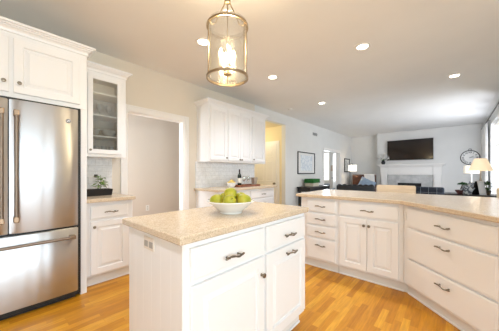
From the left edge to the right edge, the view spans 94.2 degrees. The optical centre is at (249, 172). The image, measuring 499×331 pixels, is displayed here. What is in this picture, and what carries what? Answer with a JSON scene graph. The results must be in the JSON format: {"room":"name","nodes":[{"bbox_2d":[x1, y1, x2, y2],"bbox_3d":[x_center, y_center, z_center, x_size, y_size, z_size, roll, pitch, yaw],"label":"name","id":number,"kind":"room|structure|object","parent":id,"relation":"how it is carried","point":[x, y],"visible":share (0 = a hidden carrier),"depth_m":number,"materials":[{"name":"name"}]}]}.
{"room":"kitchen","nodes":[
{"label":"kitchen","id":0,"kind":"room"},
{"bbox_2d":[128,114,178,216],"bbox_3d":[-2.026,-0.175,3.928,1.200,2.720,3.200,0,0,41],"label":"wall","id":1,"kind":"structure","parent":0,"point":[153,144],"depth_m":4.71,"materials":[{"name":"beige paint"}]},
{"bbox_2d":[88,51,350,208],"bbox_3d":[0.131,-0.175,5.371,0.120,2.720,13.220,0,0,41],"label":"wall","id":2,"kind":"structure","parent":0,"point":[146,88],"depth_m":4.08,"materials":[{"name":"beige paint"}]},
{"bbox_2d":[87,158,111,188],"bbox_3d":[-1.965,0.043,2.901,0.012,0.456,0.438,0,0,41],"label":"backsplash","id":3,"kind":"structure","parent":2,"relation":"attached to","point":[100,166],"depth_m":2.95,"materials":[{"name":"tile"}]},
{"bbox_2d":[87,60,132,158],"bbox_3d":[-1.785,-0.706,2.819,0.390,1.048,0.542,0,0,41],"label":"upper cabinet","id":4,"kind":"object","parent":2,"relation":"attached to","point":[106,85],"visible":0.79,"depth_m":2.82,"materials":[{"name":"white paint"}]},
{"bbox_2d":[93,128,99,134],"bbox_3d":[-1.869,-0.473,2.748,0.170,0.085,0.170,0,0,41],"label":"glass bowl","id":5,"kind":"object","parent":4,"relation":"on","point":[96,131],"visible":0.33,"depth_m":2.72,"materials":[{"name":"white"}]},
{"bbox_2d":[96,104,102,113],"bbox_3d":[-1.816,-0.751,2.807,0.072,0.150,0.071,0,0,41],"label":"stemmed glass","id":6,"kind":"object","parent":4,"relation":"on","point":[99,107],"visible":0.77,"depth_m":2.79,"materials":[{"name":"white"}]},
{"bbox_2d":[93,91,116,103],"bbox_3d":[-1.829,-0.923,2.819,0.296,0.016,0.438,0,0,41],"label":"shelf","id":7,"kind":"object","parent":4,"relation":"attached to","point":[98,97],"depth_m":2.87,"materials":[{"name":"white paint"}]},
{"bbox_2d":[93,113,116,122],"bbox_3d":[-1.829,-0.668,2.819,0.296,0.016,0.438,0,0,41],"label":"shelf","id":8,"kind":"object","parent":4,"relation":"attached to","point":[97,118],"depth_m":2.89,"materials":[{"name":"white paint"}]},
{"bbox_2d":[93,135,116,140],"bbox_3d":[-1.829,-0.423,2.819,0.296,0.016,0.438,0,0,41],"label":"shelf","id":9,"kind":"object","parent":4,"relation":"attached to","point":[95,137],"depth_m":2.83,"materials":[{"name":"white paint"}]},
{"bbox_2d":[105,105,111,115],"bbox_3d":[-1.750,-0.751,2.882,0.072,0.150,0.071,0,0,41],"label":"stemmed glass","id":10,"kind":"object","parent":4,"relation":"on","point":[108,108],"visible":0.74,"depth_m":2.86,"materials":[{"name":"white"}]},
{"bbox_2d":[101,130,116,136],"bbox_3d":[-1.750,-0.473,2.882,0.170,0.085,0.170,0,0,41],"label":"glass bowl","id":11,"kind":"object","parent":4,"relation":"on","point":[111,133],"visible":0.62,"depth_m":2.83,"materials":[{"name":"white"}]},
{"bbox_2d":[120,104,188,209],"bbox_3d":[-1.436,0.122,3.579,0.146,2.125,1.070,0,0,41],"label":"trim","id":12,"kind":"structure","parent":2,"relation":"attached to","point":[183,121],"depth_m":3.88,"materials":[{"name":"white paint"}]},
{"bbox_2d":[197,103,227,162],"bbox_3d":[-0.647,-0.670,4.113,0.381,0.970,0.425,0,0,41],"label":"upper cabinet","id":13,"kind":"object","parent":2,"relation":"attached to","point":[211,119],"visible":1,"depth_m":3.97,"materials":[{"name":"white paint"}]},
{"bbox_2d":[195,161,253,187],"bbox_3d":[-0.422,0.038,4.646,0.012,0.466,1.580,0,0,41],"label":"backsplash","id":14,"kind":"structure","parent":2,"relation":"attached to","point":[207,174],"depth_m":4.46,"materials":[{"name":"tile"}]},
{"bbox_2d":[221,109,250,163],"bbox_3d":[-0.287,-0.670,4.520,0.381,0.970,0.660,0,0,41],"label":"upper cabinet","id":15,"kind":"object","parent":2,"relation":"attached to","point":[238,123],"visible":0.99,"depth_m":4.37,"materials":[{"name":"white paint"}]},
{"bbox_2d":[194,97,268,119],"bbox_3d":[-0.271,-1.190,4.532,0.390,0.080,1.670,0,0,41],"label":"crown molding","id":16,"kind":"structure","parent":15,"relation":"attached to","point":[206,100],"depth_m":4.16,"materials":[{"name":"white paint"}]},
{"bbox_2d":[246,116,264,163],"bbox_3d":[0.085,-0.670,4.941,0.381,0.970,0.464,0,0,41],"label":"upper cabinet","id":17,"kind":"object","parent":2,"relation":"attached to","point":[257,124],"visible":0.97,"depth_m":4.79,"materials":[{"name":"white paint"}]},
{"bbox_2d":[297,151,314,173],"bbox_3d":[1.752,-0.285,7.094,0.025,0.660,1.090,0,0,41],"label":"framed print","id":18,"kind":"object","parent":2,"relation":"attached to","point":[305,160],"visible":1,"depth_m":7.04,"materials":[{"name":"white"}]},
{"bbox_2d":[323,147,340,187],"bbox_3d":[3.036,0.160,8.636,0.146,2.050,1.640,0,0,41],"label":"trim","id":19,"kind":"structure","parent":2,"relation":"attached to","point":[338,152],"depth_m":9.18,"materials":[{"name":"white paint"}]},
{"bbox_2d":[333,153,335,189],"bbox_3d":[3.517,0.200,9.576,0.150,1.950,0.700,0,0,11],"label":"door","id":20,"kind":"structure","parent":2,"relation":"in","point":[334,155],"depth_m":9.48,"materials":[{"name":"white paint"}]},
{"bbox_2d":[344,158,349,171],"bbox_3d":[4.114,-0.300,9.765,0.025,0.570,0.640,0,0,41],"label":"framed print","id":21,"kind":"object","parent":2,"relation":"attached to","point":[346,161],"visible":0.97,"depth_m":9.72,"materials":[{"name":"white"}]},
{"bbox_2d":[0,264,459,330],"bbox_3d":[1.405,1.225,4.231,9.700,0.080,13.400,0,0,41],"label":"floor","id":22,"kind":"structure","parent":0,"point":[334,301],"depth_m":1.99,"materials":[{"name":"brown wood"}]},
{"bbox_2d":[0,95,80,320],"bbox_3d":[-2.154,0.285,2.062,0.801,1.790,0.950,0,0,41],"label":"refrigerator","id":23,"kind":"object","parent":22,"relation":"on","point":[40,142],"visible":1,"depth_m":1.96,"materials":[{"name":"silver metal"}]},
{"bbox_2d":[0,16,95,293],"bbox_3d":[-2.183,-0.020,2.098,0.730,2.410,1.170,0,0,41],"label":"tall cabinet","id":24,"kind":"object","parent":22,"relation":"on","point":[38,65],"visible":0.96,"depth_m":2.06,"materials":[{"name":"white paint"}]},
{"bbox_2d":[87,200,131,286],"bbox_3d":[-1.716,0.747,2.701,0.640,0.876,0.468,0,0,41],"label":"base cabinet","id":25,"kind":"object","parent":22,"relation":"on","point":[107,237],"visible":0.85,"depth_m":2.50,"materials":[{"name":"white paint"}]},
{"bbox_2d":[87,193,135,202],"bbox_3d":[-1.713,0.289,2.705,0.650,0.037,0.478,0,0,41],"label":"countertop","id":26,"kind":"structure","parent":25,"relation":"on","point":[115,196],"depth_m":2.53,"materials":[{"name":"beige stone"}]},
{"bbox_2d":[87,188,112,196],"bbox_3d":[-1.814,0.234,2.719,0.150,0.075,0.336,0,0,41],"label":"tray","id":27,"kind":"object","parent":26,"relation":"on","point":[104,191],"visible":0.64,"depth_m":2.71,"materials":[{"name":"black"}]},
{"bbox_2d":[90,175,107,188],"bbox_3d":[-1.765,0.130,2.732,0.185,0.200,0.164,0,0,-32],"label":"potted plant","id":28,"kind":"object","parent":27,"relation":"on","point":[95,182],"visible":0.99,"depth_m":2.73,"materials":[{"name":"green plant"}]},
{"bbox_2d":[129,213,304,330],"bbox_3d":[-0.128,0.747,1.576,0.630,0.876,1.088,0,0,41],"label":"kitchen island","id":29,"kind":"object","parent":22,"relation":"on","point":[251,278],"visible":0.91,"depth_m":1.25,"materials":[{"name":"white paint"}]},
{"bbox_2d":[144,235,154,251],"bbox_3d":[-0.523,0.369,1.205,0.116,0.068,0.006,0,0,41],"label":"outlet plate","id":30,"kind":"object","parent":29,"relation":"attached to","point":[149,240],"depth_m":1.20,"materials":[{"name":"beige plastic"}]},
{"bbox_2d":[122,201,308,245],"bbox_3d":[-0.146,0.289,1.594,0.620,0.037,1.135,0,0,41],"label":"island countertop","id":31,"kind":"structure","parent":29,"relation":"on","point":[181,227],"depth_m":1.31,"materials":[{"name":"beige stone"}]},
{"bbox_2d":[207,199,254,214],"bbox_3d":[-0.124,0.229,1.558,0.320,0.085,0.320,0,0,41],"label":"fruit bowl","id":32,"kind":"object","parent":31,"relation":"on","point":[224,208],"visible":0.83,"depth_m":1.46,"materials":[{"name":"white ceramic"}]},
{"bbox_2d":[208,194,223,202],"bbox_3d":[-0.218,0.188,1.549,0.092,0.087,0.091,0,0,-31],"label":"pear","id":33,"kind":"object","parent":32,"relation":"in","point":[217,198],"visible":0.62,"depth_m":1.52,"materials":[{"name":"green food"}]},
{"bbox_2d":[223,195,235,202],"bbox_3d":[-0.128,0.186,1.482,0.089,0.088,0.090,0,0,20],"label":"pear","id":34,"kind":"object","parent":32,"relation":"in","point":[229,198],"visible":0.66,"depth_m":1.45,"materials":[{"name":"green food"}]},
{"bbox_2d":[224,188,236,197],"bbox_3d":[-0.128,0.146,1.570,0.091,0.088,0.089,0,0,-19],"label":"pear","id":35,"kind":"object","parent":32,"relation":"in","point":[229,191],"visible":0.7,"depth_m":1.54,"materials":[{"name":"green food"}]},
{"bbox_2d":[237,194,251,202],"bbox_3d":[-0.037,0.187,1.545,0.091,0.087,0.093,0,0,23],"label":"pear","id":36,"kind":"object","parent":32,"relation":"in","point":[243,198],"visible":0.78,"depth_m":1.51,"materials":[{"name":"green food"}]},
{"bbox_2d":[196,190,248,207],"bbox_3d":[-0.452,0.747,4.131,0.640,0.876,0.750,0,0,41],"label":"base cabinet","id":37,"kind":"object","parent":22,"relation":"on","point":[202,197],"visible":0.03,"depth_m":3.94,"materials":[{"name":"white paint"}]},
{"bbox_2d":[249,188,273,202],"bbox_3d":[0.056,0.747,4.704,0.640,0.876,0.779,0,0,41],"label":"base cabinet","id":38,"kind":"object","parent":22,"relation":"on","point":[266,195],"visible":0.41,"depth_m":4.52,"materials":[{"name":"white paint"}]},
{"bbox_2d":[194,185,276,191],"bbox_3d":[-0.196,0.289,4.432,0.635,0.037,1.620,0,0,41],"label":"countertop","id":39,"kind":"structure","parent":38,"relation":"on","point":[222,188],"depth_m":4.15,"materials":[{"name":"beige stone"}]},
{"bbox_2d":[226,182,236,186],"bbox_3d":[-0.332,0.229,4.274,0.200,0.085,0.200,0,0,41],"label":"fruit bowl","id":40,"kind":"object","parent":39,"relation":"on","point":[228,184],"visible":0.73,"depth_m":4.21,"materials":[{"name":"white ceramic"}]},
{"bbox_2d":[235,184,259,186],"bbox_3d":[-0.079,0.254,4.560,0.260,0.035,0.612,0,0,41],"label":"serving tray","id":41,"kind":"object","parent":39,"relation":"on","point":[237,185],"visible":0.69,"depth_m":4.46,"materials":[{"name":"red wood"}]},
{"bbox_2d":[237,169,241,184],"bbox_3d":[-0.191,0.099,4.433,0.078,0.319,0.078,0,0,41],"label":"wine bottle","id":42,"kind":"object","parent":41,"relation":"on","point":[239,179],"visible":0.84,"depth_m":4.40,"materials":[{"name":"green glass"}]},
{"bbox_2d":[250,177,257,184],"bbox_3d":[0.094,0.178,4.725,0.159,0.159,0.159,0,0,-9],"label":"ice bucket","id":43,"kind":"object","parent":41,"relation":"on","point":[253,179],"visible":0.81,"depth_m":4.67,"materials":[{"name":"grey metal"}]},
{"bbox_2d":[301,197,338,272],"bbox_3d":[1.029,0.747,3.058,0.469,0.876,0.656,0,0,41],"label":"base cabinet","id":44,"kind":"object","parent":22,"relation":"on","point":[321,220],"visible":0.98,"depth_m":2.81,"materials":[{"name":"white paint"}]},
{"bbox_2d":[338,199,403,291],"bbox_3d":[1.448,0.747,2.688,0.648,0.876,0.656,0,0,41],"label":"base cabinet","id":45,"kind":"object","parent":22,"relation":"on","point":[370,234],"visible":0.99,"depth_m":2.45,"materials":[{"name":"white paint"}]},
{"bbox_2d":[377,185,415,193],"bbox_3d":[1.990,0.685,3.216,0.480,1.001,0.462,0,0,41],"label":"counter stool","id":46,"kind":"object","parent":22,"relation":"on","point":[380,188],"visible":0.04,"depth_m":3.35,"materials":[{"name":"beige wood"}]},
{"bbox_2d":[404,205,498,330],"bbox_3d":[1.807,0.747,1.892,0.656,0.876,0.933,0,0,-4],"label":"base cabinet","id":47,"kind":"object","parent":22,"relation":"on","point":[451,261],"visible":0.99,"depth_m":1.74,"materials":[{"name":"white paint"}]},
{"bbox_2d":[296,189,498,222],"bbox_3d":[1.632,0.289,2.087,2.760,0.037,2.010,0,0,41],"label":"countertop","id":48,"kind":"structure","parent":47,"relation":"on","point":[482,208],"depth_m":2.30,"materials":[{"name":"beige stone"}]},
{"bbox_2d":[0,0,498,137],"bbox_3d":[1.405,-1.585,4.231,9.700,0.100,13.400,0,0,41],"label":"ceiling","id":49,"kind":"structure","parent":0,"point":[400,83],"depth_m":2.87,"materials":[{"name":"paint"}]},
{"bbox_2d":[195,37,210,45],"bbox_3d":[-0.542,-1.531,2.723,0.184,0.008,0.184,0,0,41],"label":"recessed light","id":50,"kind":"object","parent":49,"relation":"in","point":[201,41],"visible":0.8,"depth_m":2.71,"materials":[{"name":"white paint"}]},
{"bbox_2d":[206,0,247,86],"bbox_3d":[-0.152,-1.089,1.595,0.288,0.892,0.288,0,0,41],"label":"pendant lantern","id":51,"kind":"object","parent":49,"relation":"hanging from","point":[227,57],"visible":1,"depth_m":1.57,"materials":[{"name":"gold metal"}]},
{"bbox_2d":[267,75,277,79],"bbox_3d":[0.373,-1.531,3.728,0.184,0.008,0.184,0,0,41],"label":"recessed light","id":52,"kind":"object","parent":49,"relation":"in","point":[271,77],"visible":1,"depth_m":3.73,"materials":[{"name":"beige"}]},
{"bbox_2d":[354,42,370,50],"bbox_3d":[1.378,-1.531,2.826,0.184,0.008,0.184,0,0,41],"label":"recessed light","id":53,"kind":"object","parent":49,"relation":"in","point":[362,46],"visible":1,"depth_m":2.82,"materials":[{"name":"beige"}]},
{"bbox_2d":[447,73,461,77],"bbox_3d":[3.246,-1.531,3.670,0.184,0.008,0.184,0,0,41],"label":"recessed light","id":54,"kind":"object","parent":49,"relation":"in","point":[456,74],"visible":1,"depth_m":3.66,"materials":[{"name":"beige"}]},
{"bbox_2d":[265,121,280,127],"bbox_3d":[-0.261,-1.305,6.452,1.900,0.060,1.520,0,0,41],"label":"ceiling","id":55,"kind":"structure","parent":0,"point":[267,124],"depth_m":6.29,"materials":[{"name":"paint"}]},
{"bbox_2d":[265,126,281,203],"bbox_3d":[-0.261,-0.045,6.452,1.900,2.460,1.520,0,0,41],"label":"wall","id":56,"kind":"structure","parent":0,"point":[272,133],"depth_m":6.35,"materials":[{"name":"paint"}]},
{"bbox_2d":[255,141,278,203],"bbox_3d":[0.430,0.155,6.630,0.960,2.060,0.098,0,0,41],"label":"door","id":57,"kind":"structure","parent":56,"relation":"in","point":[267,173],"depth_m":6.51,"materials":[{"name":"white paint"}]},
{"bbox_2d":[324,151,334,187],"bbox_3d":[2.177,-0.175,9.435,2.200,2.720,3.220,0,0,41],"label":"wall","id":58,"kind":"structure","parent":0,"point":[330,182],"depth_m":10.17,"materials":[{"name":"beige paint"}]},
{"bbox_2d":[324,152,329,180],"bbox_3d":[3.380,-0.265,10.441,0.530,1.300,0.060,0,0,41],"label":"window","id":59,"kind":"structure","parent":58,"relation":"in","point":[324,152],"depth_m":10.26,"materials":[{"name":"white paint"}]},
{"bbox_2d":[351,124,483,192],"bbox_3d":[5.997,-0.175,8.727,4.220,2.720,0.420,0,0,41],"label":"wall","id":60,"kind":"structure","parent":0,"point":[449,143],"depth_m":8.01,"materials":[{"name":"beige paint"}]},
{"bbox_2d":[387,138,432,160],"bbox_3d":[5.862,-0.833,8.504,1.395,0.745,0.086,0,0,41],"label":"television","id":61,"kind":"object","parent":60,"relation":"attached to","point":[412,149],"visible":1,"depth_m":8.44,"materials":[{"name":"black plastic"}]},
{"bbox_2d":[460,149,479,164],"bbox_3d":[7.093,-0.506,7.454,0.470,0.522,0.034,0,0,41],"label":"wall clock","id":62,"kind":"object","parent":60,"relation":"attached to","point":[467,157],"visible":0.89,"depth_m":7.47,"materials":[{"name":"grey metal"}]},
{"bbox_2d":[484,100,498,193],"bbox_3d":[6.499,-0.175,4.465,2.420,2.720,5.300,0,0,41],"label":"wall","id":63,"kind":"structure","parent":0,"point":[494,117],"depth_m":5.92,"materials":[{"name":"beige paint"}]},
{"bbox_2d":[481,102,498,187],"bbox_3d":[5.722,-0.105,5.482,0.092,2.540,4.595,0,0,41],"label":"curtain","id":64,"kind":"object","parent":63,"relation":"hanging from","point":[484,131],"visible":0.62,"depth_m":6.21,"materials":[{"name":"white fabric"}]},
{"bbox_2d":[494,119,498,193],"bbox_3d":[5.411,-0.300,4.926,0.060,1.870,2.550,0,0,41],"label":"window","id":65,"kind":"structure","parent":63,"relation":"in","point":[496,125],"depth_m":5.79,"materials":[{"name":"white paint"}]},
{"bbox_3d":[4.751,1.225,5.644,6.560,0.080,6.850,0,0,41],"label":"floor","id":66,"kind":"structure","parent":0,"visible":0},
{"bbox_2d":[297,185,329,205],"bbox_3d":[1.955,0.797,6.995,0.420,0.775,1.350,0,0,41],"label":"console table","id":67,"kind":"object","parent":66,"relation":"on","point":[301,189],"visible":0.44,"depth_m":6.60,"materials":[{"name":"black wood"}]},
{"bbox_2d":[305,183,318,186],"bbox_3d":[1.860,0.359,6.919,0.280,0.101,0.390,0,0,41],"label":"folded blanket","id":68,"kind":"object","parent":67,"relation":"on","point":[306,184],"visible":0.92,"depth_m":6.78,"materials":[{"name":"beige fabric"}]},
{"bbox_2d":[304,179,319,182],"bbox_3d":[1.874,0.246,6.927,0.310,0.119,0.460,0,0,41],"label":"folded blanket","id":69,"kind":"object","parent":68,"relation":"on","point":[305,180],"visible":1,"depth_m":6.77,"materials":[{"name":"green fabric"}]},
{"bbox_2d":[348,164,356,170],"bbox_3d":[4.054,0.415,9.250,0.347,1.540,0.260,0,0,0],"label":"floor lamp","id":70,"kind":"object","parent":66,"relation":"on","point":[352,167],"visible":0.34,"depth_m":9.13,"materials":[{"name":"white fabric"}]},
{"bbox_2d":[336,184,374,191],"bbox_3d":[3.629,0.786,8.046,1.150,0.798,0.920,0,0,19],"label":"sofa","id":71,"kind":"object","parent":66,"relation":"on","point":[354,187],"visible":0.34,"depth_m":7.61,"materials":[{"name":"fabric"}]},
{"bbox_2d":[352,175,375,191],"bbox_3d":[4.457,0.635,9.061,0.860,1.100,0.920,0,0,29],"label":"armchair","id":72,"kind":"object","parent":66,"relation":"on","point":[356,179],"visible":0.07,"depth_m":9.42,"materials":[{"name":"brown leather"}]},
{"bbox_2d":[358,176,375,185],"bbox_3d":[4.514,0.485,8.959,0.715,0.680,0.216,0,0,29],"label":"throw pillow","id":73,"kind":"object","parent":72,"relation":"on","point":[363,181],"visible":0.48,"depth_m":8.93,"materials":[{"name":"blue fabric"}]},
{"bbox_2d":[364,174,374,181],"bbox_3d":[4.796,0.314,9.261,0.394,0.503,0.310,0,0,29],"label":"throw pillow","id":74,"kind":"object","parent":72,"relation":"on","point":[371,177],"visible":0.57,"depth_m":9.15,"materials":[{"name":"white fabric"}]},
{"bbox_2d":[377,163,445,186],"bbox_3d":[5.709,0.438,8.334,2.050,1.495,0.550,0,0,41],"label":"fireplace","id":75,"kind":"object","parent":66,"relation":"on","point":[419,175],"visible":0.64,"depth_m":8.41,"materials":[{"name":"white paint"}]},
{"bbox_2d":[377,154,388,163],"bbox_3d":[5.182,-0.527,8.965,0.450,0.435,0.186,0,0,41],"label":"flower vase","id":76,"kind":"object","parent":75,"relation":"on","point":[385,155],"visible":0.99,"depth_m":8.94,"materials":[{"name":"black"}]},
{"bbox_2d":[377,163,445,166],"bbox_3d":[5.818,-0.258,8.458,2.050,0.105,0.220,0,0,41],"label":"mantel shelf","id":77,"kind":"object","parent":75,"relation":"attached to","point":[430,164],"depth_m":8.29,"materials":[{"name":"white paint"}]},
{"bbox_2d":[415,186,444,194],"bbox_3d":[4.340,0.762,5.813,0.860,0.845,0.920,0,0,41],"label":"armchair","id":78,"kind":"object","parent":66,"relation":"on","point":[419,190],"visible":0.09,"depth_m":5.34,"materials":[{"name":"blue fabric"}]},
{"bbox_2d":[444,192,496,197],"bbox_3d":[4.004,0.785,4.135,0.800,0.800,0.440,0,0,41],"label":"table","id":79,"kind":"object","parent":66,"relation":"on","point":[445,193],"visible":0.32,"depth_m":4.05,"materials":[{"name":"black wood"}]},
{"bbox_2d":[455,182,468,193],"bbox_3d":[3.738,0.274,4.083,0.188,0.221,0.164,0,0,41],"label":"bonsai","id":80,"kind":"object","parent":79,"relation":"on","point":[461,183],"visible":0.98,"depth_m":4.06,"materials":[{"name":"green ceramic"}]},
{"bbox_2d":[460,185,474,194],"bbox_3d":[3.797,0.303,4.050,0.231,0.231,0.100,0,0,23],"label":"patterned pillow","id":81,"kind":"object","parent":79,"relation":"on","point":[467,189],"visible":0.91,"depth_m":4.01,"materials":[{"name":"grey fabric"}]},
{"bbox_2d":[472,181,486,194],"bbox_3d":[3.955,0.265,3.970,0.164,0.244,0.126,0,0,0],"label":"photo frame","id":82,"kind":"object","parent":79,"relation":"on","point":[479,186],"visible":0.93,"depth_m":3.96,"materials":[{"name":"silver metal"}]},
{"bbox_2d":[479,183,484,192],"bbox_3d":[3.965,0.264,3.947,0.109,0.182,0.036,0,0,-14],"label":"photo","id":83,"kind":"object","parent":82,"relation":"attached to","point":[481,185],"depth_m":3.94,"materials":[{"name":"white paper"}]},
{"bbox_2d":[468,158,493,180],"bbox_3d":[4.167,0.067,4.180,0.336,0.634,0.336,0,0,41],"label":"table lamp","id":84,"kind":"object","parent":79,"relation":"on","point":[480,164],"visible":0.66,"depth_m":4.10,"materials":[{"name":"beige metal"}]},
{"bbox_2d":[484,181,493,194],"bbox_3d":[4.093,0.263,4.002,0.191,0.244,0.191,0,0,41],"label":"topiary plant","id":85,"kind":"object","parent":79,"relation":"on","point":[488,192],"visible":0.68,"depth_m":3.96,"materials":[{"name":"green plant"}]},
{"bbox_3d":[5.460,0.870,5.700,0.480,0.630,0.480,0,0,41],"label":"side table","id":86,"kind":"object","parent":66,"relation":"on","visible":0},
{"bbox_2d":[464,166,479,181],"bbox_3d":[5.460,0.195,5.700,0.290,0.720,0.290,0,0,41],"label":"table lamp","id":87,"kind":"object","parent":86,"relation":"on","point":[466,168],"visible":0.44,"depth_m":5.66,"materials":[{"name":"white ceramic"}]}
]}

